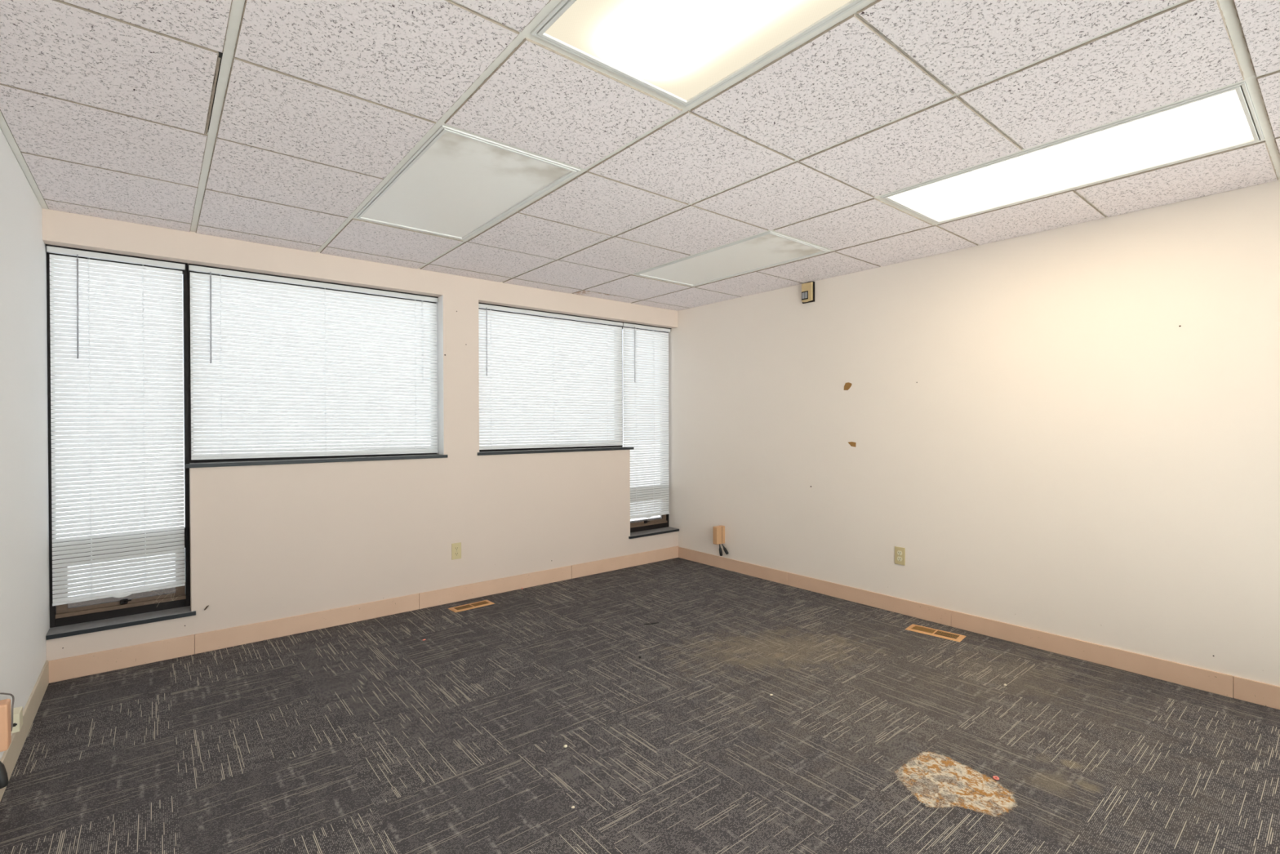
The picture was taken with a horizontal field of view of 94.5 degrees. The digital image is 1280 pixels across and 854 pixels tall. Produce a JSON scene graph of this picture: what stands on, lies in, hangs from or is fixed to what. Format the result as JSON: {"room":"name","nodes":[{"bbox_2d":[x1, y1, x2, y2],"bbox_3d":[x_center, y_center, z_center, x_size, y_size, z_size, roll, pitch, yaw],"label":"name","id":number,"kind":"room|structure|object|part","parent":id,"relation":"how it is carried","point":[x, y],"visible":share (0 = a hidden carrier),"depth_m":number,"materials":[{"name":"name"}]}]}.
{"room":"empty office room","nodes":[
{"label":"empty office room","id":0,"kind":"room"},
{"bbox_2d":[0,128,49,759],"bbox_3d":[-1.506,-0.024,1.088,0.120,2.552,5.000,0,0,-39],"label":"wall","id":1,"kind":"structure","parent":0,"point":[24,588],"depth_m":2.38,"materials":[{"name":"paint"}]},
{"bbox_2d":[0,698,11,788],"bbox_3d":[-1.813,0.891,1.637,0.093,0.227,0.090,0,0,-39],"label":"junction box","id":2,"kind":"object","parent":1,"relation":"attached to","point":[5,704],"visible":1,"depth_m":1.66,"materials":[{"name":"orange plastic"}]},
{"bbox_2d":[0,692,14,731],"bbox_3d":[-2.056,0.950,1.889,0.020,0.281,0.602,0,0,-39],"label":"cable","id":3,"kind":"object","parent":2,"relation":"attached to","point":[4,693],"visible":0.93,"depth_m":2.07,"materials":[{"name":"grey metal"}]},
{"bbox_2d":[10,706,22,733],"bbox_3d":[-2.276,1.068,2.154,0.030,0.068,0.072,0,0,-39],"label":"phone jack","id":4,"kind":"object","parent":1,"relation":"attached to","point":[17,712],"visible":0.62,"depth_m":2.14,"materials":[{"name":"beige plastic"}]},
{"bbox_2d":[0,659,48,801],"bbox_3d":[-1.370,1.194,1.036,0.009,0.115,4.740,0,0,-39],"label":"baseboard","id":5,"kind":"structure","parent":1,"relation":"attached to","point":[9,758],"depth_m":2.37,"materials":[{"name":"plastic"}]},
{"bbox_2d":[42,208,678,660],"bbox_3d":[-1.346,-0.044,4.292,4.195,2.552,0.251,0,0,-39],"label":"wall","id":6,"kind":"structure","parent":0,"point":[268,542],"depth_m":3.87,"materials":[{"name":"paint"}]},
{"bbox_2d":[45,244,195,639],"bbox_3d":[-2.721,0.061,3.121,0.582,1.936,0.216,0,0,-39],"label":"window","id":7,"kind":"structure","parent":6,"relation":"in","point":[64,621],"depth_m":3.12,"materials":[{"name":"brown metal"}]},
{"bbox_2d":[46,245,185,605],"bbox_3d":[-2.733,-0.002,3.113,0.545,1.796,0.038,0,0,-39],"label":"window blind","id":8,"kind":"object","parent":7,"relation":"attached to","point":[120,410],"visible":1,"depth_m":3.10,"materials":[{"name":"white plastic"}]},
{"bbox_3d":[-2.829,0.009,3.042,0.005,1.761,0.016,0,0,-39],"label":"ladder cord","id":9,"kind":"part","parent":8,"relation":"part of","materials":[{"name":"white fabric"}]},
{"bbox_3d":[-2.735,0.880,3.123,0.524,0.022,0.022,0,0,-39],"label":"rail","id":10,"kind":"part","parent":8,"relation":"part of","materials":[{"name":"white"}]},
{"bbox_3d":[-2.664,0.005,3.178,0.005,1.757,0.016,0,0,-39],"label":"ladder cord","id":11,"kind":"part","parent":8,"relation":"part of","materials":[{"name":"white fabric"}]},
{"bbox_3d":[-2.718,1.018,3.127,0.581,0.022,0.216,0,0,-39],"label":"sill","id":12,"kind":"part","parent":7,"relation":"part of","materials":[{"name":"stone"}]},
{"bbox_3d":[-2.769,0.825,3.172,0.523,0.283,0.060,0,0,-39],"label":"sash","id":13,"kind":"part","parent":7,"relation":"part of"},
{"bbox_2d":[145,588,181,606],"bbox_3d":[-2.649,0.929,3.211,0.248,0.107,0.011,0,0,-39],"label":"cobweb","id":14,"kind":"object","parent":7,"relation":"attached to","point":[162,588],"visible":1,"depth_m":3.24},
{"bbox_2d":[186,263,448,467],"bbox_3d":[-1.968,-0.347,3.739,1.449,1.131,0.214,0,0,-39],"label":"window","id":15,"kind":"structure","parent":6,"relation":"in","point":[301,460],"depth_m":3.75,"materials":[{"name":"brown metal"}]},
{"bbox_2d":[188,264,438,459],"bbox_3d":[-1.970,-0.359,3.739,1.400,1.092,0.038,0,0,-39],"label":"window blind","id":16,"kind":"object","parent":15,"relation":"attached to","point":[343,413],"visible":1,"depth_m":3.67,"materials":[{"name":"white plastic"}]},
{"bbox_3d":[-2.402,-0.346,3.392,0.005,1.058,0.016,0,0,-39],"label":"ladder cord","id":17,"kind":"part","parent":16,"relation":"part of","materials":[{"name":"white fabric"}]},
{"bbox_3d":[-1.971,0.177,3.747,1.392,0.020,0.022,0,0,-39],"label":"rail","id":18,"kind":"part","parent":16,"relation":"part of","materials":[{"name":"white"}]},
{"bbox_3d":[-1.986,-0.348,3.733,0.005,1.061,0.016,0,0,-39],"label":"ladder cord","id":19,"kind":"part","parent":16,"relation":"part of","materials":[{"name":"white fabric"}]},
{"bbox_3d":[-1.553,-0.350,4.089,0.005,1.065,0.016,0,0,-39],"label":"ladder cord","id":20,"kind":"part","parent":16,"relation":"part of","materials":[{"name":"white fabric"}]},
{"bbox_3d":[-1.509,-0.599,4.103,0.009,0.580,0.001,0,0,-39],"label":"lift cord","id":21,"kind":"part","parent":16,"relation":"part of","materials":[{"name":"white fabric"}]},
{"bbox_3d":[-1.966,0.207,3.742,1.449,0.021,0.214,0,0,-39],"label":"sill","id":22,"kind":"part","parent":15,"relation":"part of","materials":[{"name":"stone"}]},
{"bbox_2d":[48,545,678,683],"bbox_3d":[-1.260,1.178,4.200,4.194,0.108,0.009,0,0,-39],"label":"baseboard","id":23,"kind":"structure","parent":6,"relation":"attached to","point":[81,665],"depth_m":3.60,"materials":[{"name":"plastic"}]},
{"bbox_2d":[451,542,461,559],"bbox_3d":[-1.295,0.875,4.172,0.070,0.114,0.007,0,0,-39],"label":"wall outlet","id":24,"kind":"object","parent":6,"relation":"attached to","point":[455,547],"visible":1,"depth_m":4.17,"materials":[{"name":"beige plastic"}]},
{"bbox_2d":[477,302,634,455],"bbox_3d":[-0.679,-0.361,4.798,1.442,1.124,0.214,0,0,-39],"label":"window","id":25,"kind":"structure","parent":6,"relation":"in","point":[545,450],"depth_m":4.73,"materials":[{"name":"brown metal"}]},
{"bbox_2d":[478,303,622,449],"bbox_3d":[-0.686,-0.375,4.793,1.384,1.082,0.038,0,0,-39],"label":"window blind","id":26,"kind":"object","parent":25,"relation":"attached to","point":[606,420],"visible":0.84,"depth_m":4.75,"materials":[{"name":"white plastic"}]},
{"bbox_3d":[-1.121,-0.358,4.444,0.005,1.054,0.016,0,0,-39],"label":"ladder cord","id":27,"kind":"part","parent":26,"relation":"part of","materials":[{"name":"white fabric"}]},
{"bbox_3d":[-0.689,0.160,4.801,1.376,0.014,0.022,0,0,-39],"label":"rail","id":28,"kind":"part","parent":26,"relation":"part of","materials":[{"name":"white"}]},
{"bbox_3d":[-0.699,-0.362,4.791,0.005,1.054,0.016,0,0,-39],"label":"ladder cord","id":29,"kind":"part","parent":26,"relation":"part of","materials":[{"name":"white fabric"}]},
{"bbox_3d":[-0.284,-0.364,5.131,0.005,1.055,0.016,0,0,-39],"label":"ladder cord","id":30,"kind":"part","parent":26,"relation":"part of","materials":[{"name":"white fabric"}]},
{"bbox_3d":[-0.677,0.190,4.801,1.442,0.021,0.214,0,0,-39],"label":"sill","id":31,"kind":"part","parent":25,"relation":"part of","materials":[{"name":"stone"}]},
{"bbox_2d":[620,321,679,538],"bbox_3d":[0.069,0.022,5.410,0.590,1.902,0.218,0,0,-39],"label":"window","id":32,"kind":"structure","parent":6,"relation":"in","point":[660,526],"depth_m":5.45,"materials":[{"name":"brown metal"}]},
{"bbox_2d":[622,323,670,519],"bbox_3d":[0.070,-0.045,5.415,0.561,1.754,0.038,0,0,-39],"label":"window blind","id":33,"kind":"object","parent":32,"relation":"attached to","point":[633,410],"visible":0.95,"depth_m":5.42,"materials":[{"name":"white plastic"}]},
{"bbox_3d":[-0.034,-0.035,5.338,0.005,1.718,0.016,0,0,-39],"label":"ladder cord","id":34,"kind":"part","parent":33,"relation":"part of","materials":[{"name":"white fabric"}]},
{"bbox_3d":[0.064,0.817,5.421,0.546,0.012,0.022,0,0,-39],"label":"rail","id":35,"kind":"part","parent":33,"relation":"part of","materials":[{"name":"white"}]},
{"bbox_3d":[0.128,-0.037,5.471,0.005,1.718,0.016,0,0,-39],"label":"ladder cord","id":36,"kind":"part","parent":33,"relation":"part of","materials":[{"name":"white fabric"}]},
{"bbox_3d":[0.034,0.785,5.474,0.533,0.250,0.060,0,0,-39],"label":"sash","id":37,"kind":"part","parent":32,"relation":"part of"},
{"bbox_3d":[0.071,0.962,5.416,0.589,0.021,0.218,0,0,-39],"label":"sill","id":38,"kind":"part","parent":32,"relation":"part of","materials":[{"name":"stone"}]},
{"bbox_2d":[0,557,1279,853],"bbox_3d":[0.245,1.298,2.369,4.195,0.122,4.750,0,0,-39],"label":"floor","id":39,"kind":"structure","parent":0,"point":[874,735],"depth_m":2.35,"materials":[{"name":"carpet"}]},
{"bbox_2d":[448,600,493,612],"bbox_3d":[-1.157,1.229,4.068,0.292,0.005,0.118,0,0,-42],"label":"floor vent","id":40,"kind":"object","parent":39,"relation":"in","point":[485,602],"visible":1,"depth_m":4.05,"materials":[{"name":"metal"}]},
{"bbox_2d":[905,623,965,641],"bbox_3d":[1.759,1.224,3.524,0.305,0.005,0.128,0,0,44],"label":"floor vent","id":41,"kind":"object","parent":39,"relation":"in","point":[926,630],"visible":1,"depth_m":3.52,"materials":[{"name":"metal"}]},
{"bbox_2d":[992,775,999,779],"bbox_3d":[1.252,1.234,2.079,0.021,0.006,0.020,0,0,-39],"label":"ring","id":42,"kind":"object","parent":39,"relation":"on","point":[993,776],"visible":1,"depth_m":2.08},
{"bbox_2d":[0,0,1279,311],"bbox_3d":[0.237,-1.238,2.353,4.195,0.351,4.750,0,0,-39],"label":"ceiling","id":43,"kind":"structure","parent":0,"point":[273,122],"depth_m":2.05,"materials":[{"name":"acoustic ceiling tile"},{"name":"painted metal"}]},
{"bbox_2d":[354,124,580,239],"bbox_3d":[-0.851,-1.079,2.732,0.603,0.036,1.212,0,0,-39],"label":"recessed light","id":44,"kind":"object","parent":43,"relation":"in","point":[458,184],"visible":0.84,"depth_m":2.62,"materials":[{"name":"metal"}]},
{"bbox_2d":[531,0,866,106],"bbox_3d":[0.310,-1.074,1.319,0.603,0.036,1.212,0,0,-39],"label":"recessed light","id":45,"kind":"object","parent":43,"relation":"in","point":[682,51],"visible":0.97,"depth_m":1.60,"materials":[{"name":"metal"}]},
{"bbox_2d":[634,231,830,286],"bbox_3d":[0.562,-1.091,3.893,0.603,0.036,1.212,0,0,-39],"label":"recessed light","id":46,"kind":"object","parent":43,"relation":"in","point":[768,249],"visible":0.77,"depth_m":3.80,"materials":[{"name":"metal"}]},
{"bbox_2d":[880,81,1264,223],"bbox_3d":[1.723,-1.086,2.479,0.603,0.036,1.212,0,0,-39],"label":"recessed light","id":47,"kind":"object","parent":43,"relation":"in","point":[1225,118],"visible":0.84,"depth_m":2.35,"materials":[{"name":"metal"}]},
{"bbox_2d":[659,173,1279,686],"bbox_3d":[1.828,-0.051,3.826,0.121,2.552,5.000,0,0,-39],"label":"wall","id":48,"kind":"structure","parent":0,"point":[1073,431],"depth_m":3.31,"materials":[{"name":"paint"}]},
{"bbox_2d":[712,524,728,555],"bbox_3d":[0.696,0.977,5.040,0.102,0.256,0.111,0,0,-39],"label":"junction box","id":49,"kind":"object","parent":48,"relation":"attached to","point":[718,531],"visible":1,"depth_m":5.04,"materials":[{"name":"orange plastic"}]},
{"bbox_2d":[801,281,814,303],"bbox_3d":[1.249,-1.001,4.400,0.036,0.148,0.099,0,0,-39],"label":"wall sensor","id":50,"kind":"object","parent":48,"relation":"attached to","point":[808,288],"visible":1,"depth_m":4.38,"materials":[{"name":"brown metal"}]},
{"bbox_2d":[894,546,905,564],"bbox_3d":[1.706,0.846,3.883,0.007,0.114,0.070,0,0,-39],"label":"wall outlet","id":51,"kind":"object","parent":48,"relation":"attached to","point":[900,552],"visible":1,"depth_m":3.88,"materials":[{"name":"beige plastic"}]},
{"bbox_2d":[678,546,1279,709],"bbox_3d":[1.865,1.176,3.693,0.009,0.100,4.740,0,0,-39],"label":"baseboard","id":52,"kind":"structure","parent":48,"relation":"attached to","point":[1268,695],"depth_m":3.29,"materials":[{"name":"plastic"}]},
{"label":"outside","id":53,"kind":"structure","parent":0,"visible":0},
{"bbox_2d":[55,438,660,596],"bbox_3d":[-19.776,1.555,30.053,60.000,0.150,56.550,0,0,-39],"label":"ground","id":54,"kind":"structure","parent":53,"point":[657,516],"depth_m":13.69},
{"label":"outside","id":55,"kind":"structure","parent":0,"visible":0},
{"bbox_2d":[67,516,660,607],"bbox_3d":[-0.815,1.629,6.967,60.000,0.170,3.200,0,0,-39],"label":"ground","id":56,"kind":"structure","parent":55,"point":[172,589],"depth_m":5.46,"materials":[{"name":"brown soil"}]}
]}

